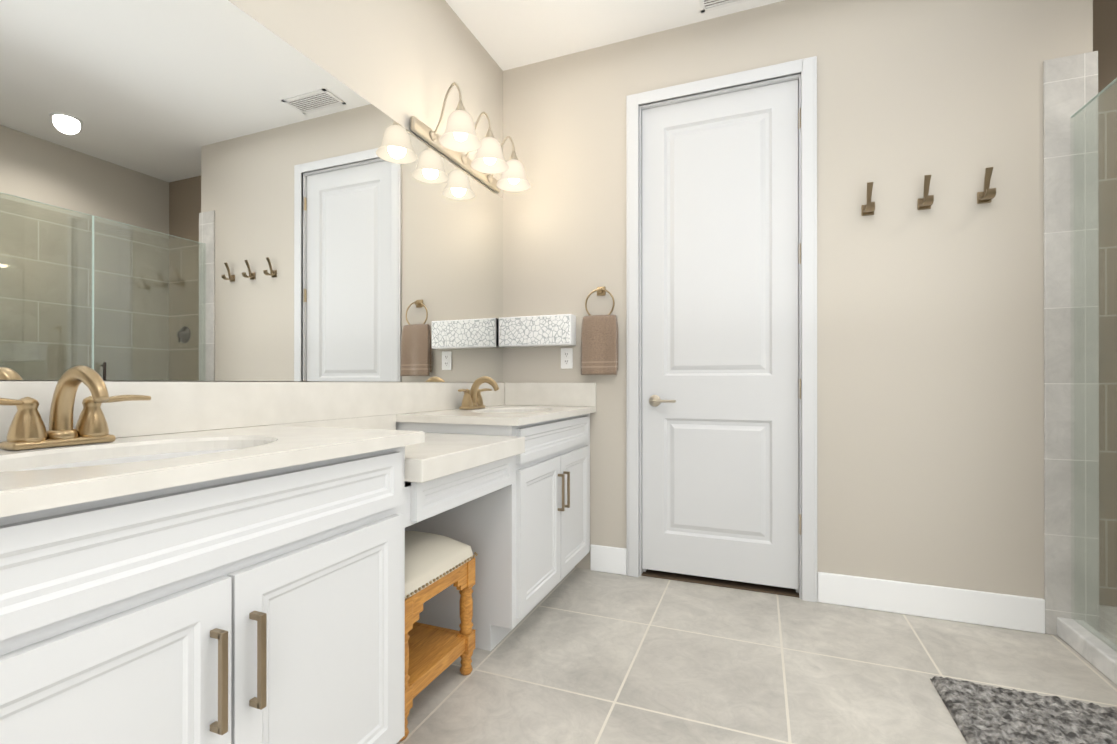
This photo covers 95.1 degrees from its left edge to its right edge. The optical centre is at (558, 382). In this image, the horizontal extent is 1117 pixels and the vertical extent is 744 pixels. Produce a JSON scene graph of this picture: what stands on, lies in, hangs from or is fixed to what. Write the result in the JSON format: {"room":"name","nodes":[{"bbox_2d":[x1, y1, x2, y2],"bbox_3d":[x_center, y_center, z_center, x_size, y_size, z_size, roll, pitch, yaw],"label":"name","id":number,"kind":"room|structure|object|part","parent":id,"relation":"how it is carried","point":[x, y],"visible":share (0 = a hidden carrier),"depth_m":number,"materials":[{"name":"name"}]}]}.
{"room":"bathroom","nodes":[
{"label":"bathroom","id":0,"kind":"room"},
{"bbox_2d":[0,0,502,382],"bbox_3d":[-1.203,-0.405,0.916,0.120,2.845,5.480,0,0,21],"label":"wall","id":1,"kind":"structure","parent":0,"point":[401,62],"depth_m":2.13,"materials":[{"name":"beige paint"}]},
{"bbox_2d":[0,0,502,381],"bbox_3d":[-0.974,-0.538,1.319,0.006,1.067,3.556,0,0,21],"label":"mirror","id":2,"kind":"object","parent":1,"relation":"attached to","point":[208,190],"visible":1,"depth_m":1.40,"materials":[{"name":"silver mirror"}]},
{"bbox_2d":[0,381,595,442],"bbox_3d":[-0.710,0.098,1.220,0.570,0.200,3.568,0,0,21],"label":"backsplash","id":3,"kind":"structure","parent":1,"relation":"attached to","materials":[{"name":"stone"}]},
{"bbox_2d":[410,82,530,192],"bbox_3d":[-0.369,-1.184,2.492,0.262,0.272,0.780,0,0,21],"label":"sconce","id":4,"kind":"object","parent":1,"relation":"attached to","point":[456,139],"visible":1,"depth_m":2.42,"materials":[{"name":"white glass"}]},
{"bbox_3d":[-0.333,-1.112,2.478,0.184,0.128,0.704,0,0,21],"label":"lamp shade","id":5,"kind":"part","parent":4,"relation":"part of","materials":[{"name":"white glass"}]},
{"bbox_2d":[445,0,783,70],"bbox_3d":[0.538,-1.879,0.236,3.860,0.100,5.480,0,0,21],"label":"ceiling","id":6,"kind":"structure","parent":0,"point":[509,34],"depth_m":2.58,"materials":[{"name":"white paint"}]},
{"bbox_2d":[699,0,749,12],"bbox_3d":[0.836,-1.820,2.364,0.360,0.006,0.180,0,0,21],"label":"ceiling vent","id":7,"kind":"object","parent":6,"relation":"in","point":[707,5],"visible":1,"depth_m":2.46,"materials":[{"name":"white metal"}]},
{"bbox_2d":[397,567,1116,743],"bbox_3d":[0.538,1.056,0.230,3.860,0.080,5.480,0,0,21],"label":"floor","id":8,"kind":"structure","parent":0,"point":[574,655],"depth_m":1.80,"materials":[{"name":"tile"}]},
{"bbox_2d":[0,365,595,743],"bbox_3d":[-0.702,0.492,1.216,0.588,1.051,3.568,0,0,21],"label":"bathroom vanity","id":9,"kind":"object","parent":8,"relation":"on","point":[202,562],"visible":1,"depth_m":1.02,"materials":[{"name":"white painted wood"},{"name":"champagne bronze"}]},
{"bbox_2d":[0,425,424,516],"bbox_3d":[-0.990,0.209,0.506,0.570,0.164,2.035,0,0,21],"label":"countertop","id":10,"kind":"structure","parent":9,"relation":"on","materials":[{"name":"stone"}]},
{"bbox_2d":[0,365,150,450],"bbox_3d":[-0.947,0.047,1.008,0.174,0.161,0.302,0,0,21],"label":"faucet","id":11,"kind":"object","parent":10,"relation":"on","point":[27,431],"depth_m":1.01,"materials":[{"name":"gold metal"}]},
{"bbox_2d":[396,405,595,425],"bbox_3d":[-0.235,0.212,2.430,0.570,0.164,0.968,0,0,21],"label":"countertop","id":12,"kind":"structure","parent":9,"relation":"on","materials":[{"name":"stone"}]},
{"bbox_2d":[458,376,498,409],"bbox_3d":[-0.366,0.050,2.488,0.174,0.161,0.302,0,0,21],"label":"faucet","id":13,"kind":"object","parent":12,"relation":"on","point":[472,399],"depth_m":2.48,"materials":[{"name":"gold metal"}]},
{"bbox_2d":[400,531,477,740],"bbox_3d":[-0.515,0.767,1.681,0.341,0.505,0.421,0,0,21],"label":"stool","id":14,"kind":"object","parent":8,"relation":"on","point":[435,564],"visible":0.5,"depth_m":1.66,"materials":[{"name":"brown wood"}]},
{"bbox_3d":[-0.515,0.567,1.681,0.328,0.105,0.408,0,0,21],"label":"seat","id":15,"kind":"part","parent":14,"relation":"part of","materials":[{"name":"beige fabric"}]},
{"bbox_2d":[930,676,1116,743],"bbox_3d":[1.356,1.004,1.247,0.520,0.027,0.890,0,0,21],"label":"bath mat","id":16,"kind":"object","parent":8,"relation":"on","point":[982,714],"visible":1,"depth_m":1.53,"materials":[{"name":"grey fabric"}]},
{"bbox_2d":[1057,78,1116,684],"bbox_3d":[2.126,-0.035,0.845,1.109,2.105,2.939,0,0,21],"label":"shower","id":17,"kind":"object","parent":8,"relation":"on","point":[1092,645],"visible":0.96,"depth_m":1.91,"materials":[{"name":"glass"}]},
{"bbox_2d":[503,0,1092,598],"bbox_3d":[0.967,-0.402,2.681,2.630,2.845,0.370,0,0,21],"label":"wall","id":18,"kind":"structure","parent":0,"point":[930,396],"depth_m":2.28,"materials":[{"name":"beige paint"}]},
{"bbox_2d":[499,314,575,347],"bbox_3d":[-0.122,-0.286,2.861,0.439,0.165,0.086,0,0,21],"label":"box","id":19,"kind":"object","parent":18,"relation":"attached to","point":[541,330],"visible":0.98,"depth_m":2.81,"materials":[{"name":"white"}]},
{"bbox_2d":[561,348,572,368],"bbox_3d":[0.045,-0.134,2.837,0.070,0.114,0.009,0,0,21],"label":"electrical outlet","id":20,"kind":"object","parent":18,"relation":"attached to","point":[566,358],"visible":1,"depth_m":2.83,"materials":[{"name":"white plastic"}]},
{"bbox_2d":[581,286,617,374],"bbox_3d":[0.221,-0.279,2.739,0.203,0.477,0.064,0,0,21],"label":"towel ring","id":21,"kind":"object","parent":18,"relation":"attached to","point":[599,344],"visible":1,"depth_m":2.72,"materials":[{"name":"brown fabric"}]},
{"bbox_2d":[581,315,617,374],"bbox_3d":[0.220,-0.201,2.736,0.203,0.320,0.057,0,0,21],"label":"towel","id":22,"kind":"object","parent":21,"relation":"hanging from","point":[599,333],"depth_m":2.72,"materials":[{"name":"brown fabric"}]},
{"bbox_2d":[590,544,626,574],"bbox_3d":[0.268,0.951,2.745,0.200,0.140,0.016,0,0,21],"label":"baseboard","id":23,"kind":"structure","parent":18,"relation":"attached to","point":[609,559],"depth_m":2.74,"materials":[{"name":"white wood"}]},
{"bbox_2d":[641,569,798,597],"bbox_3d":[0.810,1.018,2.611,0.757,0.006,0.106,0,0,21],"label":"threshold","id":24,"kind":"object","parent":18,"relation":"in","point":[791,592],"depth_m":2.58,"materials":[{"name":"brown"}]},
{"bbox_2d":[626,56,816,601],"bbox_3d":[0.804,-0.249,2.599,0.905,2.540,0.140,0,0,21],"label":"door frame","id":25,"kind":"structure","parent":18,"relation":"attached to","point":[803,71],"depth_m":2.46,"materials":[{"name":"white wood"}]},
{"bbox_2d":[642,79,800,588],"bbox_3d":[0.803,-0.230,2.576,0.766,2.432,0.059,0,0,21],"label":"door","id":26,"kind":"structure","parent":18,"relation":"in","point":[720,493],"depth_m":2.56,"materials":[{"name":"white wood"}]},
{"bbox_2d":[649,395,675,406],"bbox_3d":[0.535,0.096,2.643,0.146,0.062,0.057,0,0,21],"label":"door handle","id":27,"kind":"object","parent":26,"relation":"attached to","point":[655,400],"depth_m":2.67,"materials":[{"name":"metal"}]},
{"bbox_3d":[1.147,-0.289,2.422,0.014,2.016,0.024,0,0,21],"label":"door hinge","id":28,"kind":"part","parent":26,"relation":"part of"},
{"bbox_2d":[861,182,874,215],"bbox_3d":[1.384,-0.821,2.276,0.050,0.132,0.076,0,0,21],"label":"hook","id":29,"kind":"object","parent":18,"relation":"attached to","point":[868,208],"visible":1,"depth_m":2.27,"materials":[{"name":"beige metal"}]},
{"bbox_2d":[917,175,933,209],"bbox_3d":[1.584,-0.821,2.198,0.050,0.132,0.076,0,0,21],"label":"hook","id":30,"kind":"object","parent":18,"relation":"attached to","point":[925,201],"visible":1,"depth_m":2.19,"materials":[{"name":"beige metal"}]},
{"bbox_2d":[817,572,1044,633],"bbox_3d":[1.590,0.950,2.227,0.827,0.140,0.016,0,0,21],"label":"baseboard","id":31,"kind":"structure","parent":18,"relation":"attached to","point":[1014,612],"depth_m":2.21,"materials":[{"name":"white wood"}]},
{"bbox_2d":[977,167,995,203],"bbox_3d":[1.781,-0.821,2.121,0.050,0.132,0.076,0,0,21],"label":"hook","id":32,"kind":"object","parent":18,"relation":"attached to","point":[987,195],"visible":0.98,"depth_m":2.12,"materials":[{"name":"beige metal"}]},
{"bbox_2d":[1043,51,1098,634],"bbox_3d":[2.122,-0.145,2.221,0.168,2.330,0.382,0,0,21],"label":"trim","id":33,"kind":"structure","parent":18,"relation":"attached to","point":[1070,86],"depth_m":2.05,"materials":[{"name":"stone"}]},
{"bbox_2d":[1098,89,1116,606],"bbox_3d":[2.741,-0.145,2.248,0.990,2.330,0.120,0,0,21],"label":"shower wall tile","id":34,"kind":"structure","parent":18,"relation":"attached to","point":[1109,405],"depth_m":2.29,"materials":[{"name":"grey tile"}]},
{"bbox_2d":[1093,0,1116,91],"bbox_3d":[2.741,-1.567,2.251,0.990,0.515,0.120,0,0,21],"label":"wall","id":35,"kind":"structure","parent":0,"point":[1105,29],"depth_m":2.30,"materials":[{"name":"brown paint"}]}
]}

